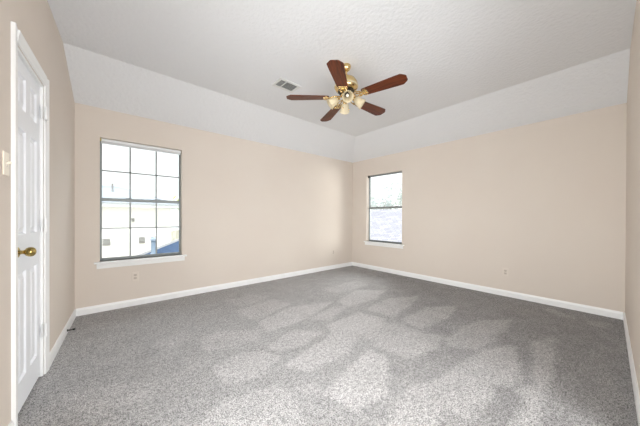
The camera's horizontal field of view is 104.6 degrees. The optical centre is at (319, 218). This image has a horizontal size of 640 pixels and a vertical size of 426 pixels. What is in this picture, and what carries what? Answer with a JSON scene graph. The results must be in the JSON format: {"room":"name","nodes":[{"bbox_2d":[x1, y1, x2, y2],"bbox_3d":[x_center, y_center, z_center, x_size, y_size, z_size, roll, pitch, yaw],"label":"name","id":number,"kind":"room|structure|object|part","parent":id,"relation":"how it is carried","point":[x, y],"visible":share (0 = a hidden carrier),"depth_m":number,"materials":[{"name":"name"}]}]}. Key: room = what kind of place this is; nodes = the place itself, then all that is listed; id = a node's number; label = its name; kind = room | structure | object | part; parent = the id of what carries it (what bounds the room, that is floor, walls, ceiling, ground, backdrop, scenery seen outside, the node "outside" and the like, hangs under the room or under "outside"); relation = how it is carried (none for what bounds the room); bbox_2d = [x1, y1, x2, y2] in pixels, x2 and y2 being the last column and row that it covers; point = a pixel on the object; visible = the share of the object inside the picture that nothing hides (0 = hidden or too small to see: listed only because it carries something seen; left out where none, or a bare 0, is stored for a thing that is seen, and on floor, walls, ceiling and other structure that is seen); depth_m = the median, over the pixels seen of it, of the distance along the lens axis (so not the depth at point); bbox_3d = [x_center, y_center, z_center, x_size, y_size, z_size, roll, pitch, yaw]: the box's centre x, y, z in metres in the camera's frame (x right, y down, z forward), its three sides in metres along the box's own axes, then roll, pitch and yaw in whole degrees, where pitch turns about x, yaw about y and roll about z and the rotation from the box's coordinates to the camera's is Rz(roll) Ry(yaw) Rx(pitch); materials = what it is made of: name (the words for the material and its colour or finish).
{"room":"empty bedroom","nodes":[
{"label":"empty bedroom","id":0,"kind":"room"},
{"bbox_2d":[0,0,74,425],"bbox_3d":[-0.810,-0.142,0.141,0.150,2.966,6.671,0,0,-38],"label":"wall","id":1,"kind":"structure","parent":0,"point":[35,20],"depth_m":1.94,"materials":[{"name":"beige paint"}]},
{"bbox_2d":[2,151,11,175],"bbox_3d":[-1.542,-0.268,1.224,0.023,0.116,0.072,0,0,-38],"label":"light switch","id":2,"kind":"object","parent":1,"relation":"attached to","point":[5,156],"visible":1,"depth_m":1.21,"materials":[{"name":"beige plastic"}]},
{"bbox_2d":[11,21,49,425],"bbox_3d":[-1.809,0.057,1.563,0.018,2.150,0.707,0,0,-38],"label":"trim","id":3,"kind":"structure","parent":1,"relation":"attached to","point":[17,39],"depth_m":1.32,"materials":[{"name":"white paint"}]},
{"bbox_2d":[18,56,47,412],"bbox_3d":[-1.815,0.093,1.566,0.110,2.041,0.537,0,0,-38],"label":"door","id":4,"kind":"structure","parent":1,"relation":"in","point":[28,88],"depth_m":1.55,"materials":[{"name":"white paint"}]},
{"bbox_3d":[-1.770,-0.742,1.447,0.035,0.200,0.138,0,0,-38],"label":"panel","id":5,"kind":"part","parent":4,"relation":"part of","materials":[{"name":"white paint"}]},
{"bbox_3d":[-1.772,-0.212,1.449,0.035,0.620,0.138,0,0,-38],"label":"panel","id":6,"kind":"part","parent":4,"relation":"part of","materials":[{"name":"white paint"}]},
{"bbox_3d":[-1.775,0.633,1.452,0.035,0.630,0.138,0,0,-38],"label":"panel","id":7,"kind":"part","parent":4,"relation":"part of","materials":[{"name":"white paint"}]},
{"bbox_3d":[-1.665,0.193,1.409,0.065,0.055,0.055,0,0,-38],"label":"knob","id":8,"kind":"part","parent":4,"relation":"part of","materials":[{"name":"gold metal"}]},
{"bbox_3d":[-1.907,-0.744,1.623,0.035,0.200,0.138,0,0,-38],"label":"panel","id":9,"kind":"part","parent":4,"relation":"part of","materials":[{"name":"white paint"}]},
{"bbox_3d":[-1.909,-0.213,1.625,0.035,0.620,0.138,0,0,-38],"label":"panel","id":10,"kind":"part","parent":4,"relation":"part of","materials":[{"name":"white paint"}]},
{"bbox_3d":[-1.912,0.631,1.628,0.035,0.630,0.138,0,0,-38],"label":"panel","id":11,"kind":"part","parent":4,"relation":"part of","materials":[{"name":"white paint"}]},
{"bbox_2d":[50,309,75,365],"bbox_3d":[-2.416,1.084,2.339,0.014,0.085,1.242,0,0,-38],"label":"baseboard","id":12,"kind":"structure","parent":1,"relation":"attached to","point":[58,343],"depth_m":2.20,"materials":[{"name":"white paint"}]},
{"bbox_2d":[75,103,352,308],"bbox_3d":[-1.062,0.004,4.409,4.706,2.640,0.150,0,0,-41],"label":"wall","id":13,"kind":"structure","parent":0,"point":[250,209],"depth_m":3.89,"materials":[{"name":"beige paint"}]},
{"bbox_2d":[132,272,138,280],"bbox_3d":[-2.377,0.752,3.182,0.070,0.115,0.009,0,0,-41],"label":"wall outlet","id":14,"kind":"object","parent":13,"relation":"attached to","point":[135,275],"visible":1,"depth_m":3.18,"materials":[{"name":"beige plastic"}]},
{"bbox_2d":[94,138,186,268],"bbox_3d":[-2.333,-0.182,3.284,0.987,1.576,0.171,0,0,-41],"label":"window","id":15,"kind":"structure","parent":13,"relation":"in","point":[138,261],"depth_m":3.24,"materials":[{"name":"grey metal"}]},
{"bbox_3d":[-2.319,0.536,3.268,0.987,0.024,0.121,0,0,-41],"label":"sill","id":16,"kind":"part","parent":15,"relation":"part of","materials":[{"name":"white paint"}]},
{"bbox_3d":[-2.367,0.132,3.319,0.859,0.765,0.020,0,0,-41],"label":"sash","id":17,"kind":"part","parent":15,"relation":"part of","materials":[{"name":"glass"}]},
{"bbox_3d":[-2.379,-0.586,3.333,0.859,0.751,0.020,0,0,-41],"label":"sash","id":18,"kind":"part","parent":15,"relation":"part of","materials":[{"name":"glass"}]},
{"bbox_2d":[76,262,351,315],"bbox_3d":[-1.013,1.082,4.350,4.680,0.085,0.014,0,0,-41],"label":"baseboard","id":19,"kind":"structure","parent":13,"relation":"attached to","point":[144,300],"depth_m":3.60,"materials":[{"name":"white paint"}]},
{"bbox_2d":[18,266,637,425],"bbox_3d":[0.919,1.242,1.629,5.317,0.200,6.663,0,0,-41],"label":"floor","id":20,"kind":"structure","parent":0,"point":[349,345],"depth_m":1.97,"materials":[{"name":"grey carpet"}]},
{"bbox_2d":[47,0,636,162],"bbox_3d":[0.973,-1.568,1.721,5.417,0.540,6.863,0,0,-41],"label":"ceiling","id":21,"kind":"structure","parent":0,"point":[472,68],"depth_m":2.56,"materials":[{"name":"white paint"}]},
{"bbox_2d":[271,77,300,92],"bbox_3d":[-0.412,-1.628,3.039,0.300,0.012,0.212,0,0,-41],"label":"ceiling vent","id":22,"kind":"object","parent":21,"relation":"in","point":[281,83],"visible":1,"depth_m":3.03,"materials":[{"name":"white metal"}]},
{"bbox_2d":[286,60,407,121],"bbox_3d":[0.319,-1.392,2.672,1.197,0.472,1.254,0,0,-41],"label":"ceiling fan","id":23,"kind":"object","parent":21,"relation":"hanging from","point":[345,85],"visible":1,"depth_m":2.55,"materials":[{"name":"brown wood"}]},
{"bbox_3d":[-0.129,-1.276,2.620,0.447,0.007,0.148,-1,7,-3],"label":"blade","id":24,"kind":"part","parent":23,"relation":"part of","materials":[{"name":"brown wood"}]},
{"bbox_3d":[0.133,-1.271,3.022,0.148,0.007,0.447,-10,2,-21],"label":"blade","id":25,"kind":"part","parent":23,"relation":"part of","materials":[{"name":"brown wood"}]},
{"bbox_3d":[0.123,-1.228,2.643,0.126,0.126,0.124,0,0,-41],"label":"lamp shade","id":26,"kind":"part","parent":23,"relation":"part of","materials":[{"name":"beige glass"}]},
{"bbox_3d":[0.172,-1.293,2.246,0.148,0.007,0.447,8,1,15],"label":"blade","id":27,"kind":"part","parent":23,"relation":"part of","materials":[{"name":"brown wood"}]},
{"bbox_3d":[0.281,-1.228,2.796,0.124,0.126,0.126,0,0,-41],"label":"lamp shade","id":28,"kind":"part","parent":23,"relation":"part of","materials":[{"name":"beige glass"}]},
{"bbox_3d":[0.276,-1.227,2.486,0.124,0.126,0.126,0,0,-41],"label":"lamp shade","id":29,"kind":"part","parent":23,"relation":"part of","materials":[{"name":"beige glass"}]},
{"bbox_3d":[0.433,-1.227,2.639,0.126,0.126,0.124,0,0,-41],"label":"lamp shade","id":30,"kind":"part","parent":23,"relation":"part of","materials":[{"name":"beige glass"}]},
{"bbox_3d":[0.597,-1.285,2.897,0.447,0.007,0.148,0,-11,-39],"label":"blade","id":31,"kind":"part","parent":23,"relation":"part of","materials":[{"name":"brown wood"}]},
{"bbox_3d":[0.621,-1.298,2.418,0.447,0.007,0.148,-2,-11,33],"label":"blade","id":32,"kind":"part","parent":23,"relation":"part of","materials":[{"name":"brown wood"}]},
{"bbox_2d":[352,103,626,313],"bbox_3d":[2.162,0.016,4.380,0.150,2.640,4.391,0,0,-41],"label":"wall","id":33,"kind":"structure","parent":0,"point":[544,202],"depth_m":3.49,"materials":[{"name":"beige paint"}]},
{"bbox_2d":[364,171,403,248],"bbox_3d":[1.374,-0.174,5.260,0.171,1.552,0.995,0,0,-41],"label":"window","id":34,"kind":"structure","parent":33,"relation":"in","point":[377,242],"depth_m":5.34,"materials":[{"name":"grey metal"}]},
{"bbox_3d":[1.352,0.532,5.246,0.121,0.024,0.995,0,0,-41],"label":"sill","id":35,"kind":"part","parent":34,"relation":"part of","materials":[{"name":"white paint"}]},
{"bbox_3d":[1.407,0.133,5.294,0.020,0.755,0.867,0,0,-41],"label":"sash","id":36,"kind":"part","parent":34,"relation":"part of","materials":[{"name":"glass"}]},
{"bbox_3d":[1.426,-0.573,5.306,0.020,0.737,0.867,0,0,-41],"label":"sash","id":37,"kind":"part","parent":34,"relation":"part of","materials":[{"name":"glass"}]},
{"bbox_2d":[352,262,622,319],"bbox_3d":[2.091,1.093,4.336,0.014,0.085,4.077,0,0,-41],"label":"baseboard","id":38,"kind":"structure","parent":33,"relation":"attached to","point":[558,303],"depth_m":3.56,"materials":[{"name":"white paint"}]},
{"bbox_2d":[503,268,507,275],"bbox_3d":[2.711,0.789,3.616,0.009,0.115,0.070,0,0,-41],"label":"wall outlet","id":39,"kind":"object","parent":33,"relation":"attached to","point":[505,270],"visible":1,"depth_m":3.61,"materials":[{"name":"beige plastic"}]},
{"bbox_2d":[625,0,639,393],"bbox_3d":[1.631,-0.137,1.130,4.887,2.966,0.150,0,0,-41],"label":"wall","id":40,"kind":"structure","parent":0,"point":[632,263],"depth_m":1.89,"materials":[{"name":"beige paint"}]},
{"bbox_2d":[623,312,639,425],"bbox_3d":[2.541,1.104,2.027,2.337,0.085,0.014,0,0,-41],"label":"baseboard","id":41,"kind":"structure","parent":40,"relation":"attached to","point":[630,355],"depth_m":1.72,"materials":[{"name":"white paint"}]},
{"label":"outside","id":42,"kind":"structure","parent":0,"visible":0},
{"bbox_2d":[171,230,178,240],"bbox_3d":[-8.156,4.291,32.555,110.000,0.200,120.000,0,0,-41],"label":"ground","id":43,"kind":"structure","parent":42,"point":[174,233],"depth_m":58.44,"materials":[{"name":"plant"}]},
{"bbox_2d":[102,183,178,257],"bbox_3d":[-15.419,1.126,13.133,12.687,6.224,9.000,0,0,-41],"label":"neighbor house","id":44,"kind":"structure","parent":43,"relation":"on","point":[115,242],"depth_m":12.88,"materials":[{"name":"white paint"}]},
{"bbox_2d":[102,238,109,245],"bbox_3d":[-10.445,1.172,12.096,0.295,0.340,0.050,0,0,-41],"label":"wall vent","id":45,"kind":"object","parent":44,"relation":"attached to","point":[105,241],"depth_m":12.08,"materials":[{"name":"grey metal"}]},
{"bbox_2d":[139,237,144,242],"bbox_3d":[-9.369,1.156,13.018,0.270,0.340,0.050,0,0,-41],"label":"wall vent","id":46,"kind":"object","parent":44,"relation":"attached to","point":[141,239],"depth_m":13.00,"materials":[{"name":"grey metal"}]},
{"bbox_2d":[138,239,178,254],"bbox_3d":[-3.115,2.120,4.957,4.065,4.389,2.560,0,0,-41],"label":"roof","id":47,"kind":"structure","parent":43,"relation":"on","point":[173,246],"depth_m":5.74,"materials":[{"name":"blue stone"}]},
{"bbox_2d":[150,237,155,253],"bbox_3d":[-3.545,0.636,5.264,0.240,0.450,0.240,0,0,-41],"label":"vent pipe","id":48,"kind":"object","parent":47,"relation":"on","point":[153,239],"visible":0.66,"depth_m":5.23,"materials":[{"name":"white plastic"}]},
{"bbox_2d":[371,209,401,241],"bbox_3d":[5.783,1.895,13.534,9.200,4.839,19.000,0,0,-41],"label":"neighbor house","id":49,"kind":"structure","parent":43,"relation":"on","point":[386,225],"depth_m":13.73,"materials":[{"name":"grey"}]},
{"bbox_2d":[371,179,401,209],"bbox_3d":[6.340,0.109,25.483,5.449,8.348,5.766,0,0,31],"label":"tree","id":50,"kind":"object","parent":43,"relation":"on","point":[374,200],"visible":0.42,"depth_m":25.31,"materials":[{"name":"grey plant"}]},
{"bbox_2d":[393,190,401,205],"bbox_3d":[14.896,-0.637,35.348,6.313,9.824,8.220,0,0,-41],"label":"tree","id":51,"kind":"object","parent":43,"relation":"on","point":[398,198],"visible":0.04,"depth_m":36.47,"materials":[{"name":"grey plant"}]}
]}

